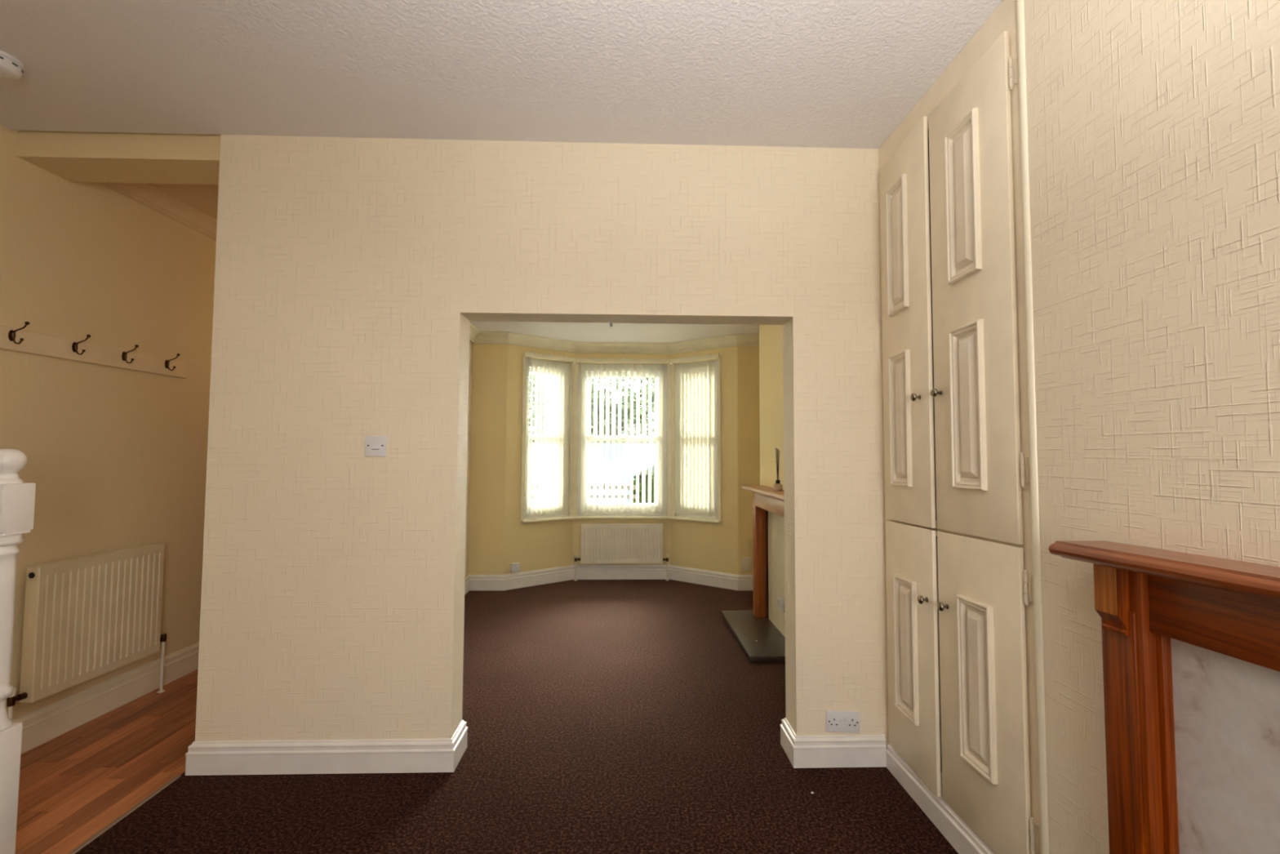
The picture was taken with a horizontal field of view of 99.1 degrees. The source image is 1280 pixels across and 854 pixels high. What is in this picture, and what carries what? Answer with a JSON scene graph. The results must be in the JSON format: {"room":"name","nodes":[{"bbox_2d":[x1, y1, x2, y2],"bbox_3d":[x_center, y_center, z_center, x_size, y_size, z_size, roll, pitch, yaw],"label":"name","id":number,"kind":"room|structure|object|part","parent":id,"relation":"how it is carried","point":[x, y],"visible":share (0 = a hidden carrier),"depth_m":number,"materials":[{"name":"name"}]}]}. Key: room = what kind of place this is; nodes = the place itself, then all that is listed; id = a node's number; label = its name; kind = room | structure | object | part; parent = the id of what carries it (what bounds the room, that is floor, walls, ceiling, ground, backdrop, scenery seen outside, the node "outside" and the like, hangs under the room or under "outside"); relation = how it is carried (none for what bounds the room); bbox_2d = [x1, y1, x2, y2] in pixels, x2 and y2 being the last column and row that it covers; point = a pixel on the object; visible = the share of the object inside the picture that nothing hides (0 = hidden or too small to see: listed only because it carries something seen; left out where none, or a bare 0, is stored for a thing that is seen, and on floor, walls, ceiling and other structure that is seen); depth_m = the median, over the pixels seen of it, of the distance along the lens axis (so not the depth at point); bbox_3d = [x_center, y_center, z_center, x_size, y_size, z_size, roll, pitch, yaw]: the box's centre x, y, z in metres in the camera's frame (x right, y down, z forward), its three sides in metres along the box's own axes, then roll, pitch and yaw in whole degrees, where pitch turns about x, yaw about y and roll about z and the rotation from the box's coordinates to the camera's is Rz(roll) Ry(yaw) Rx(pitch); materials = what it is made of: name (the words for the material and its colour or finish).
{"room":"living room","nodes":[
{"label":"living room","id":0,"kind":"room"},
{"bbox_2d":[0,124,216,719],"bbox_3d":[-2.780,-0.052,1.522,0.150,3.050,8.015,0,-3,1],"label":"wall","id":1,"kind":"structure","parent":0,"point":[117,458],"depth_m":2.73,"materials":[{"name":"beige paint"}]},
{"bbox_2d":[6,543,166,719],"bbox_3d":[-2.640,1.023,2.644,0.103,0.810,0.744,0,-3,1],"label":"radiator","id":2,"kind":"object","parent":1,"relation":"attached to","point":[86,618],"visible":0.91,"depth_m":2.56,"materials":[{"name":"beige metal"}]},
{"bbox_3d":[-2.624,0.892,2.346,0.054,0.568,0.006,0,-3,1],"label":"panel","id":3,"kind":"part","parent":2,"relation":"part of","materials":[{"name":"beige metal"}]},
{"bbox_2d":[26,543,164,568],"bbox_3d":[-2.617,0.623,2.663,0.055,0.008,0.612,0,-3,1],"label":"grille","id":4,"kind":"object","parent":2,"relation":"attached to","point":[66,563],"depth_m":2.63,"materials":[{"name":"beige metal"}]},
{"bbox_2d":[0,321,186,377],"bbox_3d":[-2.642,-0.377,2.562,0.090,0.122,1.283,0,-3,1],"label":"coat rack","id":5,"kind":"object","parent":1,"relation":"attached to","point":[12,339],"visible":1,"depth_m":2.62,"materials":[{"name":"beige paint"}]},
{"bbox_2d":[13,641,199,754],"bbox_3d":[-2.674,1.376,3.160,0.021,0.155,4.004,0,-3,1],"label":"baseboard","id":6,"kind":"structure","parent":1,"relation":"attached to","point":[40,726],"depth_m":2.71,"materials":[{"name":"beige paint"}]},
{"bbox_2d":[98,182,217,240],"bbox_3d":[-2.614,-1.190,3.933,0.095,0.085,2.703,0,-3,1],"label":"crown molding","id":7,"kind":"structure","parent":1,"relation":"attached to","point":[148,195],"depth_m":3.04,"materials":[{"name":"paint"}]},
{"bbox_2d":[151,183,218,219],"bbox_3d":[-2.246,-1.282,3.925,1.325,0.100,3.150,0,-3,-2],"label":"ceiling","id":8,"kind":"structure","parent":0,"point":[204,197],"depth_m":3.00,"materials":[{"name":"paint"}]},
{"bbox_2d":[16,130,220,184],"bbox_3d":[-2.300,-1.344,2.483,0.970,0.373,0.223,0,-3,-2],"label":"ceiling beam","id":9,"kind":"structure","parent":8,"relation":"attached to","point":[71,156],"depth_m":2.38,"materials":[{"name":"beige paint"}]},
{"bbox_2d":[465,341,472,576],"bbox_3d":[-1.727,0.064,3.859,0.275,3.050,2.805,0,-3,-2],"label":"wall","id":10,"kind":"structure","parent":0,"point":[470,343],"depth_m":5.20,"materials":[{"name":"paint"}]},
{"bbox_2d":[14,579,958,853],"bbox_3d":[-0.659,1.453,1.689,4.600,0.120,8.350,0,-3,-2],"label":"floor","id":11,"kind":"structure","parent":0,"point":[601,716],"depth_m":2.22,"materials":[{"name":"brown carpet"}]},
{"bbox_2d":[0,448,35,853],"bbox_3d":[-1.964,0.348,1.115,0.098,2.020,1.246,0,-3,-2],"label":"newel post","id":12,"kind":"object","parent":11,"relation":"on","point":[17,497],"visible":1,"depth_m":1.68,"materials":[{"name":"white paint"}]},
{"bbox_2d":[68,774,181,853],"bbox_3d":[-1.817,1.331,0.548,0.020,0.004,3.328,0,-3,-2],"label":"trim","id":13,"kind":"structure","parent":11,"relation":"on","point":[100,832],"depth_m":1.96,"materials":[{"name":"metal"}]},
{"bbox_2d":[721,610,785,662],"bbox_3d":[0.845,1.487,3.940,0.340,0.040,1.002,0,-3,-2],"label":"hearth","id":14,"kind":"object","parent":11,"relation":"on","point":[745,627],"visible":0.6,"depth_m":3.81,"materials":[{"name":"stone"}]},
{"bbox_2d":[742,484,785,636],"bbox_3d":[0.937,0.949,3.719,0.176,1.016,1.420,0,-3,-2],"label":"fireplace surround","id":15,"kind":"object","parent":14,"relation":"on","point":[768,504],"visible":0.48,"depth_m":4.18,"materials":[{"name":"brown wood"}]},
{"bbox_2d":[742,484,784,501],"bbox_3d":[0.940,0.457,3.742,0.176,0.032,1.420,0,-3,-2],"label":"mantel shelf","id":16,"kind":"object","parent":15,"relation":"attached to","point":[762,490],"depth_m":3.85,"materials":[{"name":"brown wood"}]},
{"bbox_3d":[1.018,0.968,3.740,0.012,0.980,1.060,0,-3,-2],"label":"panel","id":17,"kind":"part","parent":15,"relation":"part of","materials":[{"name":"beige paint"}]},
{"bbox_2d":[773,447,782,490],"bbox_3d":[0.964,0.295,3.821,0.062,0.300,0.061,0,-3,-2],"label":"reed diffuser","id":18,"kind":"object","parent":15,"relation":"on","point":[777,486],"visible":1,"depth_m":3.81,"materials":[{"name":"white ceramic"}]},
{"bbox_2d":[773,483,782,490],"bbox_3d":[0.964,0.420,3.815,0.062,0.050,0.061,0,-3,-2],"label":"bottle","id":19,"kind":"object","parent":18,"relation":"attached to","point":[776,486],"depth_m":3.79,"materials":[{"name":"clear liquid"}]},
{"bbox_2d":[777,594,784,612],"bbox_3d":[1.000,1.253,3.876,0.012,0.086,0.146,0,-3,-2],"label":"wall socket","id":20,"kind":"object","parent":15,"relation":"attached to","point":[780,601],"visible":1,"depth_m":3.86,"materials":[{"name":"white plastic"}]},
{"bbox_2d":[878,0,1040,853],"bbox_3d":[1.074,0.073,1.934,0.123,2.678,0.894,0,-3,-2],"label":"tall cabinet","id":21,"kind":"object","parent":11,"relation":"on","point":[962,693],"visible":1,"depth_m":1.79,"materials":[{"name":"beige wood"}]},
{"bbox_3d":[1.039,-0.727,2.210,0.017,0.530,0.154,0,-3,0],"label":"panel moulding","id":22,"kind":"part","parent":21,"relation":"part of","materials":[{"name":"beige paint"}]},
{"bbox_3d":[1.035,-0.030,2.177,0.017,0.534,0.154,0,-3,0],"label":"panel moulding","id":23,"kind":"part","parent":21,"relation":"part of","materials":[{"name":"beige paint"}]},
{"bbox_3d":[1.031,0.853,2.122,0.017,0.530,0.163,0,-3,0],"label":"panel moulding","id":24,"kind":"part","parent":21,"relation":"part of","materials":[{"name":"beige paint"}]},
{"bbox_3d":[1.053,-0.381,2.168,0.015,1.519,0.374,0,-3,0],"label":"door","id":25,"kind":"part","parent":21,"relation":"part of","materials":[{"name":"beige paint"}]},
{"bbox_3d":[1.047,0.843,2.110,0.015,0.930,0.374,0,-3,0],"label":"door","id":26,"kind":"part","parent":21,"relation":"part of","materials":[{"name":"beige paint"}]},
{"bbox_3d":[1.027,-0.111,2.034,0.032,0.031,0.031,0,-3,-2],"label":"knob","id":27,"kind":"part","parent":21,"relation":"part of","materials":[{"name":"grey metal"}]},
{"bbox_3d":[1.023,0.625,1.976,0.032,0.031,0.031,0,-3,-2],"label":"knob","id":28,"kind":"part","parent":21,"relation":"part of","materials":[{"name":"grey metal"}]},
{"bbox_3d":[1.042,-0.120,1.920,0.032,0.031,0.031,0,-3,-2],"label":"knob","id":29,"kind":"part","parent":21,"relation":"part of","materials":[{"name":"grey metal"}]},
{"bbox_3d":[1.058,1.348,1.867,0.022,0.124,0.868,0,-3,-2],"label":"plinth skirting","id":30,"kind":"part","parent":21,"relation":"part of","materials":[{"name":"white paint"}]},
{"bbox_3d":[1.039,0.616,1.873,0.032,0.031,0.031,0,-3,-2],"label":"knob","id":31,"kind":"part","parent":21,"relation":"part of","materials":[{"name":"grey metal"}]},
{"bbox_3d":[1.057,-0.747,1.793,0.017,0.520,0.158,0,-3,-2],"label":"panel moulding","id":32,"kind":"part","parent":21,"relation":"part of","materials":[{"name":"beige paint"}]},
{"bbox_3d":[1.054,-0.064,1.761,0.017,0.533,0.158,0,-3,-2],"label":"panel moulding","id":33,"kind":"part","parent":21,"relation":"part of","materials":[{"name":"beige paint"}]},
{"bbox_3d":[1.071,-0.404,1.775,0.015,1.510,0.403,0,-3,-2],"label":"door","id":34,"kind":"part","parent":21,"relation":"part of","materials":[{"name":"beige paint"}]},
{"bbox_3d":[1.050,0.805,1.709,0.017,0.522,0.160,0,-3,-2],"label":"panel moulding","id":35,"kind":"part","parent":21,"relation":"part of","materials":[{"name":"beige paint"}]},
{"bbox_3d":[1.065,0.815,1.717,0.015,0.931,0.403,0,-3,-2],"label":"door","id":36,"kind":"part","parent":21,"relation":"part of","materials":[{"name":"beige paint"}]},
{"bbox_2d":[1016,0,1048,853],"bbox_3d":[1.074,0.051,1.484,0.026,2.679,0.026,0,-3,-2],"label":"trim","id":37,"kind":"structure","parent":21,"relation":"attached to","point":[1020,3],"depth_m":1.48,"materials":[{"name":"beige paint"}]},
{"bbox_2d":[1048,540,1279,853],"bbox_3d":[1.026,0.768,0.556,0.133,1.158,1.362,0,-3,-2],"label":"fireplace surround","id":38,"kind":"object","parent":11,"relation":"on","point":[1191,642],"visible":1,"depth_m":1.04,"materials":[{"name":"brown wood"}]},
{"bbox_2d":[1048,540,1279,600],"bbox_3d":[1.028,0.230,0.582,0.133,0.081,1.362,0,-3,-2],"label":"mantel shelf","id":39,"kind":"object","parent":38,"relation":"attached to","point":[1235,580],"depth_m":1.00,"materials":[{"name":"brown wood"}]},
{"bbox_3d":[1.083,0.867,0.552,0.016,0.960,1.038,0,-3,-2],"label":"panel","id":40,"kind":"part","parent":38,"relation":"part of","materials":[{"name":"stone"}]},
{"bbox_2d":[468,343,507,574],"bbox_3d":[-2.129,0.133,5.354,1.660,3.050,0.210,0,-3,-2],"label":"wall","id":41,"kind":"structure","parent":0,"point":[489,384],"depth_m":5.27,"materials":[{"name":"yellow paint"}]},
{"bbox_2d":[464,564,752,595],"bbox_3d":[-0.116,1.435,4.070,2.975,0.147,3.260,0,-3,-2],"label":"baseboard","id":42,"kind":"structure","parent":41,"relation":"attached to","point":[541,576],"depth_m":5.49,"materials":[{"name":"white paint"}]},
{"bbox_2d":[0,0,1003,148],"bbox_3d":[-0.592,-1.428,0.025,4.600,0.120,4.750,0,-3,-2],"label":"ceiling","id":43,"kind":"structure","parent":0,"point":[806,73],"depth_m":1.93,"materials":[{"name":"paint"}]},
{"bbox_2d":[0,50,24,80],"bbox_3d":[-2.239,-1.260,1.901,0.124,0.053,0.124,0,-3,-2],"label":"smoke detector","id":44,"kind":"object","parent":43,"relation":"attached to","point":[11,68],"visible":1,"depth_m":1.90,"materials":[{"name":"white plastic"}]},
{"bbox_2d":[503,344,574,574],"bbox_3d":[-1.057,0.150,5.594,0.759,3.050,0.200,2,-3,-38],"label":"wall","id":45,"kind":"structure","parent":0,"point":[537,545],"depth_m":5.37,"materials":[{"name":"yellow paint"}]},
{"bbox_2d":[510,562,519,572],"bbox_3d":[-1.205,1.359,5.276,0.086,0.086,0.038,2,-3,-37],"label":"junction box","id":46,"kind":"object","parent":45,"relation":"attached to","point":[514,567],"visible":1,"depth_m":5.26,"materials":[{"name":"white plastic"}]},
{"bbox_2d":[520,354,526,519],"bbox_3d":[-1.152,0.096,5.389,0.034,1.633,0.012,2,-3,-38],"label":"trim","id":47,"kind":"structure","parent":45,"relation":"attached to","point":[524,358],"depth_m":5.38,"materials":[{"name":"beige paint"}]},
{"bbox_2d":[524,358,569,519],"bbox_3d":[-0.994,0.119,5.650,0.534,1.613,0.110,2,-3,-38],"label":"window","id":48,"kind":"structure","parent":45,"relation":"in","point":[526,517],"depth_m":5.51,"materials":[{"name":"white plastic"}]},
{"bbox_3d":[-1.007,-0.236,5.685,0.422,0.750,0.032,2,-3,-38],"label":"sash","id":49,"kind":"part","parent":48,"relation":"part of","materials":[{"name":"glass"}]},
{"bbox_3d":[-0.986,0.476,5.619,0.422,0.798,0.044,2,-3,-38],"label":"sash","id":50,"kind":"part","parent":48,"relation":"part of","materials":[{"name":"white plastic"}]},
{"bbox_2d":[523,351,575,516],"bbox_3d":[-0.940,0.076,5.573,0.574,1.637,0.095,2,-3,-38],"label":"vertical blind","id":51,"kind":"object","parent":48,"relation":"attached to","point":[557,376],"visible":1,"depth_m":5.61,"materials":[{"name":"white fabric"}]},
{"bbox_3d":[-1.129,-0.008,5.381,0.013,1.385,0.013,1,-3,-15],"label":"pull cord","id":52,"kind":"part","parent":51,"relation":"part of","materials":[{"name":"beige paint"}]},
{"bbox_2d":[568,362,578,515],"bbox_3d":[-0.741,0.129,5.826,0.167,1.613,0.180,0,-3,-2],"label":"trim","id":53,"kind":"structure","parent":45,"relation":"attached to","point":[574,367],"depth_m":5.75,"materials":[{"name":"beige paint"}]},
{"bbox_2d":[195,134,888,749],"bbox_3d":[-0.097,0.029,2.427,3.450,3.000,0.155,0,-3,-2],"label":"wall partition","id":54,"kind":"structure","parent":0,"point":[352,275],"depth_m":2.35,"materials":[{"name":"beige paint"}]},
{"bbox_2d":[185,720,467,775],"bbox_3d":[-1.317,1.373,2.665,1.082,0.126,0.871,0,-3,-2],"label":"baseboard","id":55,"kind":"structure","parent":54,"relation":"attached to","point":[443,754],"depth_m":2.23,"materials":[{"name":"white paint"}]},
{"bbox_2d":[364,435,386,456],"bbox_3d":[-1.119,0.081,2.310,0.088,0.087,0.012,0,-3,-2],"label":"light switch","id":56,"kind":"object","parent":54,"relation":"attached to","point":[375,446],"visible":1,"depth_m":2.31,"materials":[{"name":"white plastic"}]},
{"bbox_2d":[780,717,886,768],"bbox_3d":[0.930,1.373,2.394,0.582,0.123,0.197,0,-3,-2],"label":"baseboard","id":57,"kind":"structure","parent":54,"relation":"attached to","point":[820,750],"depth_m":2.30,"materials":[{"name":"white paint"}]},
{"bbox_2d":[825,710,860,732],"bbox_3d":[0.861,1.248,2.314,0.150,0.093,0.012,0,-3,-2],"label":"wall socket","id":58,"kind":"object","parent":54,"relation":"attached to","point":[839,721],"visible":1,"depth_m":2.31,"materials":[{"name":"white plastic"}]},
{"bbox_2d":[470,320,759,342],"bbox_3d":[-0.008,-1.000,4.306,3.175,0.100,3.495,0,-3,-2],"label":"ceiling","id":59,"kind":"structure","parent":0,"point":[571,331],"depth_m":5.16,"materials":[{"name":"paint"}]},
{"bbox_2d":[573,353,671,564],"bbox_3d":[-0.187,0.167,5.861,1.022,3.050,0.200,0,-3,-2],"label":"wall","id":60,"kind":"structure","parent":0,"point":[576,522],"depth_m":5.73,"materials":[{"name":"yellow paint"}]},
{"bbox_2d":[573,523,668,580],"bbox_3d":[-0.189,1.294,5.662,0.977,0.579,0.090,0,-3,-2],"label":"radiator","id":61,"kind":"object","parent":60,"relation":"attached to","point":[600,543],"visible":1,"depth_m":5.62,"materials":[{"name":"metal"}]},
{"bbox_3d":[-0.187,1.205,5.623,0.845,0.397,0.004,0,-3,-2],"label":"panel","id":62,"kind":"part","parent":61,"relation":"part of","materials":[{"name":"metal"}]},
{"bbox_2d":[581,523,662,524],"bbox_3d":[-0.187,1.008,5.662,0.845,0.008,0.057,0,-3,-2],"label":"grille","id":63,"kind":"object","parent":61,"relation":"attached to","point":[581,523],"depth_m":5.66,"materials":[{"name":"metal"}]},
{"bbox_2d":[520,515,721,523],"bbox_3d":[-0.188,0.941,5.592,2.141,0.026,0.543,0,-3,-2],"label":"window sill","id":64,"kind":"structure","parent":60,"relation":"attached to","point":[578,517],"depth_m":5.66,"materials":[{"name":"beige paint"}]},
{"bbox_2d":[577,363,667,515],"bbox_3d":[-0.187,0.134,5.867,0.952,1.613,0.110,0,-3,-2],"label":"window","id":65,"kind":"structure","parent":60,"relation":"in","point":[659,366],"depth_m":5.83,"materials":[{"name":"white plastic"}]},
{"bbox_3d":[-0.189,0.490,5.833,0.840,0.798,0.044,0,-3,-2],"label":"sash","id":66,"kind":"part","parent":65,"relation":"part of","materials":[{"name":"white plastic"}]},
{"bbox_3d":[-0.186,-0.221,5.907,0.840,0.750,0.032,0,-3,-2],"label":"sash","id":67,"kind":"part","parent":65,"relation":"part of","materials":[{"name":"glass"}]},
{"bbox_2d":[576,357,670,513],"bbox_3d":[-0.182,0.089,5.776,0.997,1.637,0.099,0,-3,-2],"label":"vertical blind","id":68,"kind":"object","parent":65,"relation":"attached to","point":[593,360],"visible":1,"depth_m":5.78,"materials":[{"name":"white fabric"}]},
{"bbox_3d":[-0.645,0.011,5.724,0.013,1.385,0.013,-1,-3,21],"label":"pull cord","id":69,"kind":"part","parent":68,"relation":"part of","materials":[{"name":"beige paint"}]},
{"bbox_2d":[670,346,737,574],"bbox_3d":[0.698,0.160,5.631,0.772,3.050,0.200,-2,-3,36],"label":"wall","id":70,"kind":"structure","parent":0,"point":[709,546],"depth_m":5.41,"materials":[{"name":"yellow paint"}]},
{"bbox_2d":[469,323,759,354],"bbox_3d":[-0.105,-0.907,4.181,2.975,0.100,3.260,0,-3,-2],"label":"crown molding","id":71,"kind":"structure","parent":70,"relation":"attached to","point":[476,336],"depth_m":5.56,"materials":[{"name":"paint"}]},
{"bbox_2d":[666,363,676,515],"bbox_3d":[0.375,0.136,5.856,0.169,1.613,0.185,0,-3,-2],"label":"trim","id":72,"kind":"structure","parent":70,"relation":"attached to","point":[670,498],"depth_m":5.78,"materials":[{"name":"beige paint"}]},
{"bbox_2d":[676,360,717,519],"bbox_3d":[0.626,0.129,5.691,0.528,1.613,0.110,-2,-3,36],"label":"window","id":73,"kind":"structure","parent":70,"relation":"in","point":[715,517],"depth_m":5.53,"materials":[{"name":"white plastic"}]},
{"bbox_2d":[670,353,719,516],"bbox_3d":[0.575,0.085,5.613,0.567,1.637,0.097,-2,-3,36],"label":"vertical blind","id":74,"kind":"object","parent":73,"relation":"attached to","point":[695,438],"visible":1,"depth_m":5.63,"materials":[{"name":"white fabric"}]},
{"bbox_3d":[0.341,0.016,5.736,0.013,1.385,0.013,2,-3,-32],"label":"pull cord","id":75,"kind":"part","parent":74,"relation":"part of","materials":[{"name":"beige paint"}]},
{"bbox_2d":[717,355,721,520],"bbox_3d":[0.789,0.108,5.438,0.034,1.633,0.012,-2,-3,36],"label":"trim","id":76,"kind":"structure","parent":70,"relation":"attached to","point":[719,518],"depth_m":5.43,"materials":[{"name":"beige paint"}]},
{"bbox_2d":[737,346,759,574],"bbox_3d":[1.245,0.154,5.433,0.590,3.050,0.200,0,-3,-2],"label":"wall","id":77,"kind":"structure","parent":0,"point":[748,357],"depth_m":5.33,"materials":[{"name":"beige paint"}]},
{"bbox_2d":[742,556,751,569],"bbox_3d":[1.028,1.316,5.266,0.086,0.120,0.010,0,-3,-2],"label":"blank plate","id":78,"kind":"object","parent":77,"relation":"attached to","point":[746,561],"visible":1,"depth_m":5.26,"materials":[{"name":"beige plastic"}]},
{"bbox_2d":[759,324,783,489],"bbox_3d":[1.209,0.075,3.788,0.360,3.050,1.600,0,-3,-2],"label":"wall","id":79,"kind":"structure","parent":0,"point":[771,336],"depth_m":4.24,"materials":[{"name":"yellow paint"}]},
{"bbox_2d":[1023,0,1279,853],"bbox_3d":[1.420,-0.124,-0.426,0.587,3.050,3.853,0,-3,-2],"label":"wall","id":80,"kind":"structure","parent":0,"point":[1153,126],"depth_m":1.18,"materials":[{"name":"beige paper"}]},
{"label":"outside","id":81,"kind":"structure","parent":0,"visible":0},
{"bbox_3d":[-0.695,2.918,23.027,40.000,0.180,33.700,0,-3,-2],"label":"ground","id":82,"kind":"structure","parent":81,"visible":0},
{"bbox_2d":[528,372,547,453],"bbox_3d":[-5.911,-0.012,23.846,5.304,5.700,2.931,1,-3,-5],"label":"street tree","id":83,"kind":"object","parent":82,"relation":"on","point":[530,375],"visible":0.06,"depth_m":23.43,"materials":[{"name":"green plant"}]},
{"bbox_2d":[528,480,635,502],"bbox_3d":[-1.421,1.420,7.603,2.824,1.340,0.028,0,-3,-2],"label":"railing","id":84,"kind":"object","parent":82,"relation":"on","point":[622,485],"visible":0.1,"depth_m":7.65,"materials":[{"name":"white"}]},
{"bbox_3d":[-1.420,0.841,7.630,2.820,0.060,0.012,0,-3,-2],"label":"rail","id":85,"kind":"part","parent":84,"relation":"part of","materials":[{"name":"white"}]},
{"bbox_3d":[-1.421,0.971,7.624,2.820,0.060,0.012,0,-3,-2],"label":"rail","id":86,"kind":"part","parent":84,"relation":"part of","materials":[{"name":"white"}]},
{"bbox_2d":[541,466,629,504],"bbox_3d":[-1.146,1.589,12.117,2.000,1.427,4.085,0,-3,-2],"label":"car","id":87,"kind":"object","parent":82,"relation":"on","point":[591,467],"visible":0.02,"depth_m":11.39,"materials":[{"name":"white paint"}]},
{"bbox_2d":[532,376,654,470],"bbox_3d":[-1.118,0.001,22.056,6.560,5.550,2.907,0,-3,-2],"label":"street tree","id":88,"kind":"object","parent":82,"relation":"on","point":[598,377],"visible":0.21,"depth_m":21.35,"materials":[{"name":"green plant"}]},
{"bbox_2d":[528,442,657,505],"bbox_3d":[-2.022,1.528,17.411,7.600,2.050,0.068,0,-3,-2],"label":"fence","id":89,"kind":"object","parent":82,"relation":"on","point":[532,443],"visible":0.12,"depth_m":17.44,"materials":[{"name":"white"}]},
{"bbox_2d":[632,461,657,503],"bbox_3d":[0.497,1.257,9.208,1.560,2.017,0.905,1,-3,-15],"label":"shrub","id":90,"kind":"object","parent":82,"relation":"on","point":[652,467],"visible":0.1,"depth_m":8.98,"materials":[{"name":"green plant"}]}
]}

